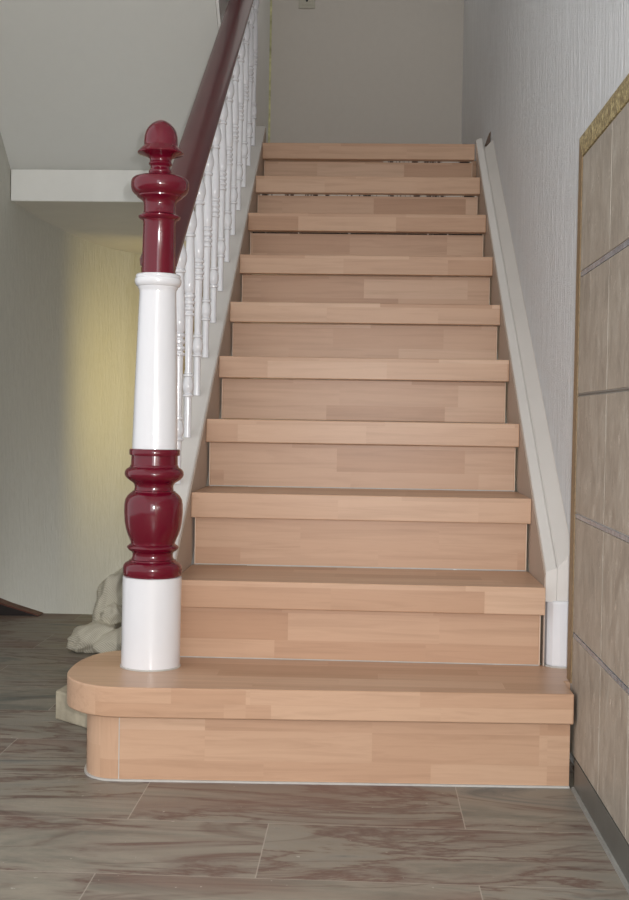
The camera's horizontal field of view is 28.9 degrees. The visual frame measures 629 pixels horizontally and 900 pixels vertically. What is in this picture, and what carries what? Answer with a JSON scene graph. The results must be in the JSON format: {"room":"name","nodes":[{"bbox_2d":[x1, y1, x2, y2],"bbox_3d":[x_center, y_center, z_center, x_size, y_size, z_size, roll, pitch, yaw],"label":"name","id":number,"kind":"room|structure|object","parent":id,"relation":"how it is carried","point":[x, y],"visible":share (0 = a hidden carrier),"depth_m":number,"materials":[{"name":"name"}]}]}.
{"room":"stairwell","nodes":[
{"label":"stairwell","id":0,"kind":"room"},
{"bbox_2d":[0,132,141,613],"bbox_3d":[-1.186,-0.415,4.740,0.440,4.600,3.300,1,1,2],"label":"wall","id":1,"kind":"structure","parent":0,"point":[69,303],"depth_m":5.58,"materials":[{"name":"paint"}]},
{"bbox_2d":[11,169,203,201],"bbox_3d":[-0.758,-1.036,4.793,0.872,0.122,0.017,1,1,2],"label":"trim","id":2,"kind":"structure","parent":1,"relation":"attached to","point":[26,184],"depth_m":4.79,"materials":[{"name":"white paint"}]},
{"bbox_2d":[12,201,195,253],"bbox_3d":[-0.727,-1.053,5.579,0.875,0.116,1.554,1,1,2],"label":"ceiling","id":3,"kind":"structure","parent":0,"point":[113,225],"depth_m":5.26,"materials":[{"name":"white paint"}]},
{"bbox_2d":[0,0,218,169],"bbox_3d":[-0.784,-1.875,3.906,0.873,1.608,2.040,1,1,2],"label":"ceiling","id":4,"kind":"structure","parent":0,"point":[83,83],"depth_m":4.44,"materials":[{"name":"grey paint"}]},
{"bbox_2d":[216,0,269,142],"bbox_3d":[-0.327,-1.830,4.619,0.038,1.738,3.400,1,1,2],"label":"wall","id":5,"kind":"structure","parent":0,"point":[263,15],"depth_m":5.92,"materials":[{"name":"white paint"}]},
{"bbox_2d":[0,613,628,899],"bbox_3d":[-1.673,0.759,1.268,4.600,0.150,6.665,1,1,2],"label":"floor","id":6,"kind":"structure","parent":0,"point":[66,833],"depth_m":2.19,"materials":[{"name":"grey tile"}]},
{"bbox_2d":[0,598,42,615],"bbox_3d":[-1.122,0.573,4.538,0.218,0.074,0.064,1,1,2],"label":"wedge","id":7,"kind":"object","parent":6,"relation":"on","point":[8,608],"visible":1,"depth_m":4.51,"materials":[{"name":"brown wood"}]},
{"bbox_2d":[56,685,86,727],"bbox_3d":[-0.536,0.623,3.008,0.189,0.070,0.243,1,1,2],"label":"fragment","id":8,"kind":"object","parent":6,"relation":"on","point":[64,712],"visible":0.21,"depth_m":2.95,"materials":[{"name":"beige stone"}]},
{"bbox_2d":[66,568,123,653],"bbox_3d":[-0.634,0.506,3.833,0.218,0.258,0.257,0,2,-42],"label":"sculpture","id":9,"kind":"object","parent":6,"relation":"on","point":[103,634],"visible":0.77,"depth_m":3.82,"materials":[{"name":"beige stone"}]},
{"bbox_2d":[67,650,573,787],"bbox_3d":[0.017,0.577,2.632,1.090,0.199,0.401,1,1,2],"label":"stair step","id":10,"kind":"structure","parent":6,"relation":"on","point":[202,720],"depth_m":2.48,"materials":[{"name":"brown wood"}]},
{"bbox_2d":[120,120,188,671],"bbox_3d":[-0.347,-0.120,2.648,0.135,1.183,0.132,2,2,29],"label":"newel post","id":11,"kind":"object","parent":10,"relation":"on","point":[153,511],"visible":1,"depth_m":2.61,"materials":[{"name":"white wood"}]},
{"bbox_2d":[140,0,253,270],"bbox_3d":[-0.279,-1.256,3.854,0.083,1.741,2.392,1,1,2],"label":"handrail","id":12,"kind":"object","parent":11,"relation":"attached to","point":[199,132],"visible":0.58,"depth_m":3.37,"materials":[{"name":"wood"}]},
{"bbox_2d":[173,126,265,573],"bbox_3d":[-0.301,-0.421,3.836,0.089,1.723,2.250,1,1,2],"label":"stair stringer","id":13,"kind":"object","parent":10,"relation":"on","point":[195,448],"visible":0.25,"depth_m":3.48,"materials":[{"name":"white wood"}]},
{"bbox_2d":[175,237,186,483],"bbox_3d":[-0.332,-0.255,2.991,0.034,0.675,0.034,2,2,29],"label":"baluster","id":14,"kind":"object","parent":13,"relation":"on","point":[180,294],"visible":0.56,"depth_m":2.98,"materials":[{"name":"white wood"}]},
{"bbox_2d":[183,203,196,436],"bbox_3d":[-0.323,-0.370,3.151,0.034,0.675,0.034,2,2,29],"label":"baluster","id":15,"kind":"object","parent":13,"relation":"on","point":[189,276],"visible":0.76,"depth_m":3.14,"materials":[{"name":"white wood"}]},
{"bbox_2d":[192,172,205,395],"bbox_3d":[-0.315,-0.485,3.312,0.034,0.675,0.034,2,2,29],"label":"baluster","id":16,"kind":"object","parent":13,"relation":"on","point":[199,239],"visible":0.73,"depth_m":3.30,"materials":[{"name":"white wood"}]},
{"bbox_2d":[201,144,213,357],"bbox_3d":[-0.306,-0.601,3.472,0.034,0.675,0.034,2,2,29],"label":"baluster","id":17,"kind":"object","parent":13,"relation":"on","point":[207,208],"visible":0.69,"depth_m":3.46,"materials":[{"name":"white wood"}]},
{"bbox_2d":[210,119,220,322],"bbox_3d":[-0.297,-0.716,3.633,0.034,0.675,0.034,2,2,29],"label":"baluster","id":18,"kind":"object","parent":13,"relation":"on","point":[214,278],"visible":0.72,"depth_m":3.62,"materials":[{"name":"white wood"}]},
{"bbox_2d":[217,96,227,290],"bbox_3d":[-0.288,-0.832,3.793,0.034,0.675,0.034,2,2,29],"label":"baluster","id":19,"kind":"object","parent":13,"relation":"on","point":[221,249],"visible":0.73,"depth_m":3.79,"materials":[{"name":"white wood"}]},
{"bbox_2d":[224,74,233,261],"bbox_3d":[-0.280,-0.947,3.954,0.034,0.675,0.034,2,2,29],"label":"baluster","id":20,"kind":"object","parent":13,"relation":"on","point":[230,93],"visible":0.63,"depth_m":3.94,"materials":[{"name":"white wood"}]},
{"bbox_2d":[230,55,239,234],"bbox_3d":[-0.271,-1.062,4.114,0.034,0.675,0.034,2,2,29],"label":"baluster","id":21,"kind":"object","parent":13,"relation":"on","point":[236,72],"visible":0.59,"depth_m":4.11,"materials":[{"name":"white wood"}]},
{"bbox_2d":[236,36,244,209],"bbox_3d":[-0.262,-1.178,4.275,0.034,0.675,0.034,2,2,29],"label":"baluster","id":22,"kind":"object","parent":13,"relation":"on","point":[239,174],"visible":0.73,"depth_m":4.27,"materials":[{"name":"white wood"}]},
{"bbox_2d":[241,18,249,186],"bbox_3d":[-0.253,-1.293,4.435,0.034,0.675,0.034,2,2,29],"label":"baluster","id":23,"kind":"object","parent":13,"relation":"on","point":[247,30],"visible":0.62,"depth_m":4.43,"materials":[{"name":"white wood"}]},
{"bbox_2d":[246,4,254,165],"bbox_3d":[-0.244,-1.408,4.596,0.034,0.675,0.034,2,2,29],"label":"baluster","id":24,"kind":"object","parent":13,"relation":"on","point":[252,15],"visible":0.61,"depth_m":4.59,"materials":[{"name":"white wood"}]},
{"bbox_2d":[251,0,258,145],"bbox_3d":[-0.236,-1.524,4.756,0.034,0.675,0.034,2,2,29],"label":"baluster","id":25,"kind":"object","parent":13,"relation":"on","point":[255,2],"visible":0.59,"depth_m":4.75,"materials":[{"name":"white wood"}]},
{"bbox_2d":[262,143,474,176],"bbox_3d":[0.214,-1.107,4.898,0.826,0.180,0.290,1,1,2],"label":"stair step","id":26,"kind":"structure","parent":13,"relation":"attached to","point":[283,159],"depth_m":4.77,"materials":[{"name":"brown wood"}]},
{"bbox_2d":[180,564,545,665],"bbox_3d":[0.102,0.383,2.857,0.826,0.180,0.290,1,1,2],"label":"stair step","id":27,"kind":"structure","parent":10,"relation":"on","point":[228,611],"depth_m":2.74,"materials":[{"name":"brown wood"}]},
{"bbox_2d":[191,486,530,570],"bbox_3d":[0.116,0.197,3.112,0.826,0.180,0.290,1,1,2],"label":"stair step","id":28,"kind":"structure","parent":27,"relation":"on","point":[263,526],"depth_m":2.99,"materials":[{"name":"brown wood"}]},
{"bbox_2d":[206,419,519,490],"bbox_3d":[0.130,0.010,3.367,0.826,0.180,0.290,1,1,2],"label":"stair step","id":29,"kind":"structure","parent":28,"relation":"on","point":[242,452],"depth_m":3.25,"materials":[{"name":"brown wood"}]},
{"bbox_2d":[544,601,568,668],"bbox_3d":[0.545,0.408,2.779,0.056,0.148,0.156,1,1,2],"label":"block","id":30,"kind":"object","parent":10,"relation":"on","point":[556,612],"visible":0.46,"depth_m":2.71,"materials":[{"name":"white wood"}]},
{"bbox_2d":[210,0,463,569],"bbox_3d":[-0.297,-0.443,6.403,2.074,4.600,0.100,1,1,2],"label":"wall","id":31,"kind":"structure","parent":0,"point":[343,71],"depth_m":6.29,"materials":[{"name":"white paint"}]},
{"bbox_2d":[268,0,271,142],"bbox_3d":[-0.229,-1.990,6.310,0.010,1.500,0.004,1,1,2],"label":"trim","id":32,"kind":"structure","parent":31,"relation":"attached to","point":[270,0],"depth_m":6.31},
{"bbox_2d":[299,0,314,7],"bbox_3d":[-0.039,-2.317,6.289,0.084,0.082,0.014,1,1,2],"label":"wall socket","id":33,"kind":"object","parent":31,"relation":"attached to","point":[302,3],"visible":1,"depth_m":6.29,"materials":[{"name":"grey plastic"}]},
{"bbox_2d":[455,0,628,764],"bbox_3d":[0.625,-0.959,2.046,0.120,3.319,8.500,1,1,2],"label":"wall","id":34,"kind":"structure","parent":0,"point":[537,74],"depth_m":3.20,"materials":[{"name":"paint"}]},
{"bbox_2d":[485,132,490,145],"bbox_3d":[0.674,-1.211,4.753,0.020,0.050,0.035,1,1,2],"label":"wedge","id":35,"kind":"object","parent":34,"relation":"attached to","point":[488,140],"visible":0.79,"depth_m":4.74,"materials":[{"name":"wood"}]},
{"bbox_2d":[476,138,569,665],"bbox_3d":[0.596,-0.363,3.726,0.060,1.642,2.055,1,1,2],"label":"stair stringer","id":36,"kind":"object","parent":34,"relation":"attached to","point":[548,538],"visible":0.8,"depth_m":3.26,"materials":[{"name":"white wood"}]},
{"bbox_2d":[219,356,508,422],"bbox_3d":[0.144,-0.176,3.623,0.826,0.180,0.290,1,1,2],"label":"stair step","id":37,"kind":"structure","parent":36,"relation":"attached to","point":[431,391],"depth_m":3.50,"materials":[{"name":"brown wood"}]},
{"bbox_2d":[230,302,500,359],"bbox_3d":[0.158,-0.362,3.878,0.826,0.180,0.290,1,1,2],"label":"stair step","id":38,"kind":"structure","parent":36,"relation":"attached to","point":[336,330],"depth_m":3.75,"materials":[{"name":"brown wood"}]},
{"bbox_2d":[240,254,492,304],"bbox_3d":[0.172,-0.549,4.133,0.826,0.180,0.290,1,1,2],"label":"stair step","id":39,"kind":"structure","parent":38,"relation":"on","point":[292,278],"depth_m":4.01,"materials":[{"name":"brown wood"}]},
{"bbox_2d":[248,213,485,256],"bbox_3d":[0.186,-0.735,4.388,0.826,0.180,0.290,1,1,2],"label":"stair step","id":40,"kind":"structure","parent":39,"relation":"on","point":[273,233],"depth_m":4.26,"materials":[{"name":"brown wood"}]},
{"bbox_2d":[256,176,479,214],"bbox_3d":[0.200,-0.921,4.643,0.826,0.180,0.290,1,1,2],"label":"stair step","id":41,"kind":"structure","parent":36,"relation":"attached to","point":[278,194],"depth_m":4.52,"materials":[{"name":"brown wood"}]},
{"bbox_2d":[571,759,628,893],"bbox_3d":[0.469,0.696,0.856,0.036,0.065,3.228,1,1,2],"label":"baseboard","id":42,"kind":"structure","parent":34,"relation":"attached to","point":[613,842],"depth_m":2.16,"materials":[{"name":"metal"}]},
{"bbox_2d":[570,102,628,843],"bbox_3d":[0.484,0.029,0.884,0.030,1.266,3.319,1,1,2],"label":"tiled wall","id":43,"kind":"structure","parent":0,"point":[599,732],"depth_m":2.21,"materials":[{"name":"tile"}]},
{"bbox_2d":[567,74,628,682],"bbox_3d":[0.486,-0.042,0.916,0.032,1.127,3.286,1,1,2],"label":"trim","id":44,"kind":"structure","parent":43,"relation":"attached to","point":[619,99],"depth_m":2.51,"materials":[{"name":"brown tile"}]}
]}

